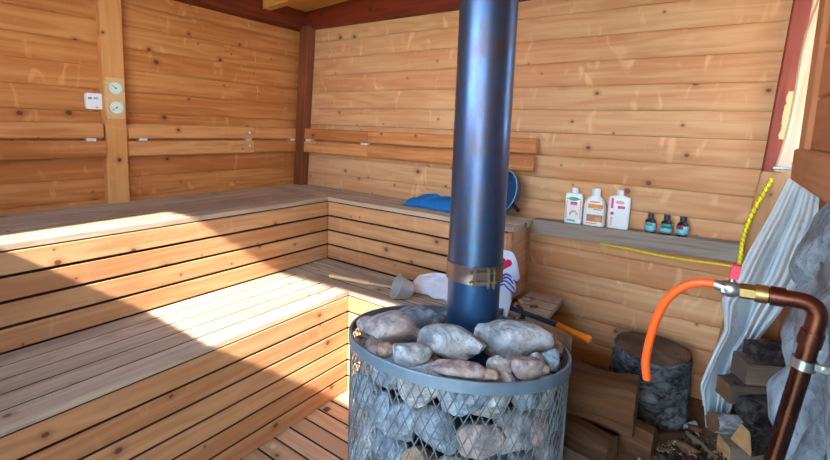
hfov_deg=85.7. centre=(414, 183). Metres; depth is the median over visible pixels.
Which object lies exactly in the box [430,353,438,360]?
stone
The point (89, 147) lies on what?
backrest
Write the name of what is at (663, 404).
chopping block
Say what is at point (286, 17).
trim
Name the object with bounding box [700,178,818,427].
curtain
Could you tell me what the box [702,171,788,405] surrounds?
trim
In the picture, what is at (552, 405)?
stone
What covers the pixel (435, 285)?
towel
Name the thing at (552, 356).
stone
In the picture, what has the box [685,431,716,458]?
stick
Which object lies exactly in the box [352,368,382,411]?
stone
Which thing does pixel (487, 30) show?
stovepipe
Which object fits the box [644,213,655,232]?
bottle
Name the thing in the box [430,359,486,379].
stone
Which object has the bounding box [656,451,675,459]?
stick
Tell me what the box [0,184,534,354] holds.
bench
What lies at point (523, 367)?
stone
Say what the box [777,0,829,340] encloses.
wall
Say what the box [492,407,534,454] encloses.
stone
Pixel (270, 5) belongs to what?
beam
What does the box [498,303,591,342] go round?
axe
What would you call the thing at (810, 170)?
trim
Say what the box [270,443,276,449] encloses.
pebble
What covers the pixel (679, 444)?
stick
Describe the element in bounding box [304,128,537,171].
backrest
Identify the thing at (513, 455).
stone
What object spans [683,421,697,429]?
stick
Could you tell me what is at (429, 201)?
towel
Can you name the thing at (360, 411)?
stone
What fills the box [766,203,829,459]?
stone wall
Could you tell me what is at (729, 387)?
log
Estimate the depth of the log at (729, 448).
1.72 m
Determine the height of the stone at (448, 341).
0.115 m
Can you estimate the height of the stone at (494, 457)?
0.123 m
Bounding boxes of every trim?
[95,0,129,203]
[173,0,305,30]
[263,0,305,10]
[294,25,315,184]
[297,0,529,31]
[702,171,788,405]
[761,0,813,172]
[790,149,829,204]
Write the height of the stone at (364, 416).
0.130 m
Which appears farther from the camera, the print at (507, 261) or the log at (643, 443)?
the print at (507, 261)
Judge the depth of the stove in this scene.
1.30 m
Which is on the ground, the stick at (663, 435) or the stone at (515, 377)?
the stick at (663, 435)
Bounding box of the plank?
[525,314,571,351]
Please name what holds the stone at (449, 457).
in the stove
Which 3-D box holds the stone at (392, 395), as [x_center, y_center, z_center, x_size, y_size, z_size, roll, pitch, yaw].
[-0.099,0.716,1.446,0.109,0.133,0.115,7,9,34]
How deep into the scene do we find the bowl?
2.35 m
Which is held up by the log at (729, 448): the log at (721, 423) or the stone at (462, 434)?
the log at (721, 423)
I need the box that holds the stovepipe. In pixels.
[446,0,518,358]
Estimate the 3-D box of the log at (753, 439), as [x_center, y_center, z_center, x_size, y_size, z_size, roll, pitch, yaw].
[1.329,0.951,1.704,0.200,0.108,0.096,1,7,-10]
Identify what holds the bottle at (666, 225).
on the wall shelf
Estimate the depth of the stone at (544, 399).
1.37 m
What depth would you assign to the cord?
1.90 m
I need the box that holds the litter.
[632,432,727,459]
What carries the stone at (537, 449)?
on the stone
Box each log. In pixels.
[557,413,617,459]
[558,414,657,459]
[705,411,743,434]
[715,374,766,403]
[716,433,763,459]
[730,351,785,385]
[730,422,771,456]
[735,394,769,424]
[742,339,785,364]
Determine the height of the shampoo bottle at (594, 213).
0.190 m
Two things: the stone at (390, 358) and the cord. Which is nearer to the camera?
the stone at (390, 358)
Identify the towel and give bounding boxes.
[402,194,450,211]
[413,249,519,316]
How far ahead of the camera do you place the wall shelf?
2.14 m
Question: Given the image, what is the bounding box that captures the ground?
[558,364,737,459]
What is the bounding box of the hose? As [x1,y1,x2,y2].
[641,278,721,380]
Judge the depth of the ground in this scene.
1.86 m
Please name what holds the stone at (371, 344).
on the stone
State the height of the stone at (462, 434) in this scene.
0.113 m
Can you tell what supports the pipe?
on the ground
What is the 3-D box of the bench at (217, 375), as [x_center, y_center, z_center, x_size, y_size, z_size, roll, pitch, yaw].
[-0.566,0.955,1.836,1.514,0.590,2.646,7,9,34]
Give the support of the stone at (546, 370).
on the stone at (523, 367)
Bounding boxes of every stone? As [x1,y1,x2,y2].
[351,404,365,427]
[351,437,377,459]
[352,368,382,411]
[355,335,368,361]
[356,316,370,333]
[358,413,374,448]
[360,335,383,376]
[363,310,419,343]
[366,390,396,428]
[369,427,409,459]
[371,352,397,389]
[377,341,392,357]
[381,398,416,441]
[393,342,432,366]
[396,359,442,407]
[399,445,436,459]
[400,305,436,327]
[413,401,458,455]
[417,323,486,359]
[430,313,445,323]
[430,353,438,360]
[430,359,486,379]
[437,377,485,416]
[439,455,467,459]
[457,420,505,459]
[470,372,514,418]
[474,319,553,357]
[480,369,500,380]
[483,454,506,459]
[484,380,493,401]
[486,355,511,373]
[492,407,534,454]
[506,450,535,459]
[507,355,543,379]
[511,371,538,381]
[511,377,542,410]
[523,409,549,449]
[528,439,556,459]
[530,352,544,363]
[539,348,559,370]
[539,372,553,409]
[542,363,549,374]
[547,400,558,434]
[553,340,563,355]
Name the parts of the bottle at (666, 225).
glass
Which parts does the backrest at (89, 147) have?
rail, rail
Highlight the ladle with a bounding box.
[329,274,413,299]
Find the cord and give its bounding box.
[600,177,774,266]
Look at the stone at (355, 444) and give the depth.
1.54 m
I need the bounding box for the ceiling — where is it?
[288,0,348,11]
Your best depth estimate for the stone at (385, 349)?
1.37 m
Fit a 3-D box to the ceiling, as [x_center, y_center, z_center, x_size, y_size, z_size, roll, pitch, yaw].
[-0.311,-1.156,1.329,3.743,0.289,3.068,7,9,34]
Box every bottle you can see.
[564,187,583,223]
[583,188,605,226]
[607,190,630,229]
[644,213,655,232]
[660,215,672,234]
[676,216,688,236]
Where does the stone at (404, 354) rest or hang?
on the stone at (425, 367)
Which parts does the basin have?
handle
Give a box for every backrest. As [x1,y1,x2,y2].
[0,120,107,159]
[127,124,295,155]
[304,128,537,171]
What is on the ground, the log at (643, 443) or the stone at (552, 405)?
the log at (643, 443)
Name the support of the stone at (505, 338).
on the stove
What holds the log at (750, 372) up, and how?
on the log at (729, 387)
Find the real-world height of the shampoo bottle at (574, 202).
0.186 m
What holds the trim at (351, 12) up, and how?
attached to the wall at (667, 104)
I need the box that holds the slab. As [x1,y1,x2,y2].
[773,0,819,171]
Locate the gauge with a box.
[104,77,125,118]
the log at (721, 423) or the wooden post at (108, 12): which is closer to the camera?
the log at (721, 423)
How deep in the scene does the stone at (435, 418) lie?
1.29 m
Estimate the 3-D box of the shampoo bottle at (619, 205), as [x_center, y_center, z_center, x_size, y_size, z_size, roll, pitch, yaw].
[1.015,0.125,2.224,0.100,0.191,0.047,6,8,30]
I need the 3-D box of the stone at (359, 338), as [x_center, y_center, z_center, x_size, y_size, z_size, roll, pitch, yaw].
[-0.158,0.594,1.597,0.098,0.109,0.159,-1,8,-25]
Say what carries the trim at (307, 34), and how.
attached to the wall at (667, 104)
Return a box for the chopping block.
[609,331,692,432]
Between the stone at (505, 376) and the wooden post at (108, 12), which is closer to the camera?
the stone at (505, 376)
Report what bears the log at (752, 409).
on the log at (753, 439)
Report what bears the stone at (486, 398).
on the stone at (505, 376)
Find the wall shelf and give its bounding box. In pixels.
[532,218,739,261]
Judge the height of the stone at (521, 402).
0.136 m
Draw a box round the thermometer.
[84,93,102,109]
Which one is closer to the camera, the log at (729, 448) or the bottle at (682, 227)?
the log at (729, 448)
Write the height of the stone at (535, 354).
0.051 m
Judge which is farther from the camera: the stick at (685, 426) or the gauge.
the gauge
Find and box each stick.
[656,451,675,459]
[657,431,683,442]
[676,440,700,453]
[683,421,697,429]
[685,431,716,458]
[686,422,701,433]
[691,445,704,459]
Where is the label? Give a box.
[586,214,602,222]
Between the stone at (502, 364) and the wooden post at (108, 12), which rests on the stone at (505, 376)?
the stone at (502, 364)
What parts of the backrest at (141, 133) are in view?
rail, rail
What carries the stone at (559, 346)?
on the stone
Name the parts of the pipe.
valve handle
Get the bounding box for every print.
[500,273,517,294]
[503,258,511,269]
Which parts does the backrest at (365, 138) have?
rail, rail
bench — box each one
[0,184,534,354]
[0,258,563,459]
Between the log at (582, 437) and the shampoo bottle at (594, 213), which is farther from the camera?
the shampoo bottle at (594, 213)
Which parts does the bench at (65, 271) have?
seat, panel, seat, panel, panel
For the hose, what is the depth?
0.86 m
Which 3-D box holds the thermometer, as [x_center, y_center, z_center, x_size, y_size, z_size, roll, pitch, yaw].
[-1.732,-0.446,2.411,0.019,0.085,0.083,7,9,34]
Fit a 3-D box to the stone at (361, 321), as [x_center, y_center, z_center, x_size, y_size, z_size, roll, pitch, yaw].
[-0.174,0.505,1.589,0.066,0.066,0.072,2,7,0]
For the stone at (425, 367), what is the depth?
1.29 m
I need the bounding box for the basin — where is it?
[506,170,520,211]
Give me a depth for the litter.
1.77 m
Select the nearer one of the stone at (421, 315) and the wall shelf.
the stone at (421, 315)
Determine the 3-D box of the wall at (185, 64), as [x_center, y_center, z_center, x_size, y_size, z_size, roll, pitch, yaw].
[-1.820,-0.118,2.476,0.123,2.650,3.100,7,9,34]
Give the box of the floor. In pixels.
[240,387,514,459]
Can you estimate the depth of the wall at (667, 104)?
2.28 m
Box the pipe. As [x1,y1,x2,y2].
[721,263,829,459]
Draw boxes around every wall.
[0,0,299,213]
[299,0,816,410]
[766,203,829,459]
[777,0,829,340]
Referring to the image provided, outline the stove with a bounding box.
[348,305,571,459]
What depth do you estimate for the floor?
2.14 m
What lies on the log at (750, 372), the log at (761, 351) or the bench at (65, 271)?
the log at (761, 351)
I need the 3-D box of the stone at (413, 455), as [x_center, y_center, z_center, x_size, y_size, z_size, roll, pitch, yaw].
[0.011,0.860,1.358,0.162,0.151,0.093,5,8,19]
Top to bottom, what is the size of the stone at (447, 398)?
0.128 m
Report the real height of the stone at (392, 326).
0.106 m
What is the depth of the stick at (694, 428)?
1.88 m
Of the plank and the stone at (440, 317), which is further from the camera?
the plank
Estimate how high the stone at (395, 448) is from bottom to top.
0.120 m
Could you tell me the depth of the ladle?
2.40 m
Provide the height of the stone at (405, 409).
0.124 m
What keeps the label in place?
attached to the shampoo bottle at (594, 213)
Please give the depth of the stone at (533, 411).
1.36 m
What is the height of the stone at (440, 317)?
0.059 m
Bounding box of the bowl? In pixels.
[390,274,413,299]
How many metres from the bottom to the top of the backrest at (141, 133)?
0.184 m
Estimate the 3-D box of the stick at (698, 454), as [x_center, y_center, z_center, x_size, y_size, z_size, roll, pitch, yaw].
[1.100,1.056,1.720,0.027,0.025,0.141,4,7,14]
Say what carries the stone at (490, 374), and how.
on the stone at (486, 398)
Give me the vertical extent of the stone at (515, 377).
0.077 m
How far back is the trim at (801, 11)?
1.81 m
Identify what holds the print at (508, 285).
attached to the towel at (435, 285)
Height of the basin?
0.253 m
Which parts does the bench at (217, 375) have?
seat, panel, frame, panel, seat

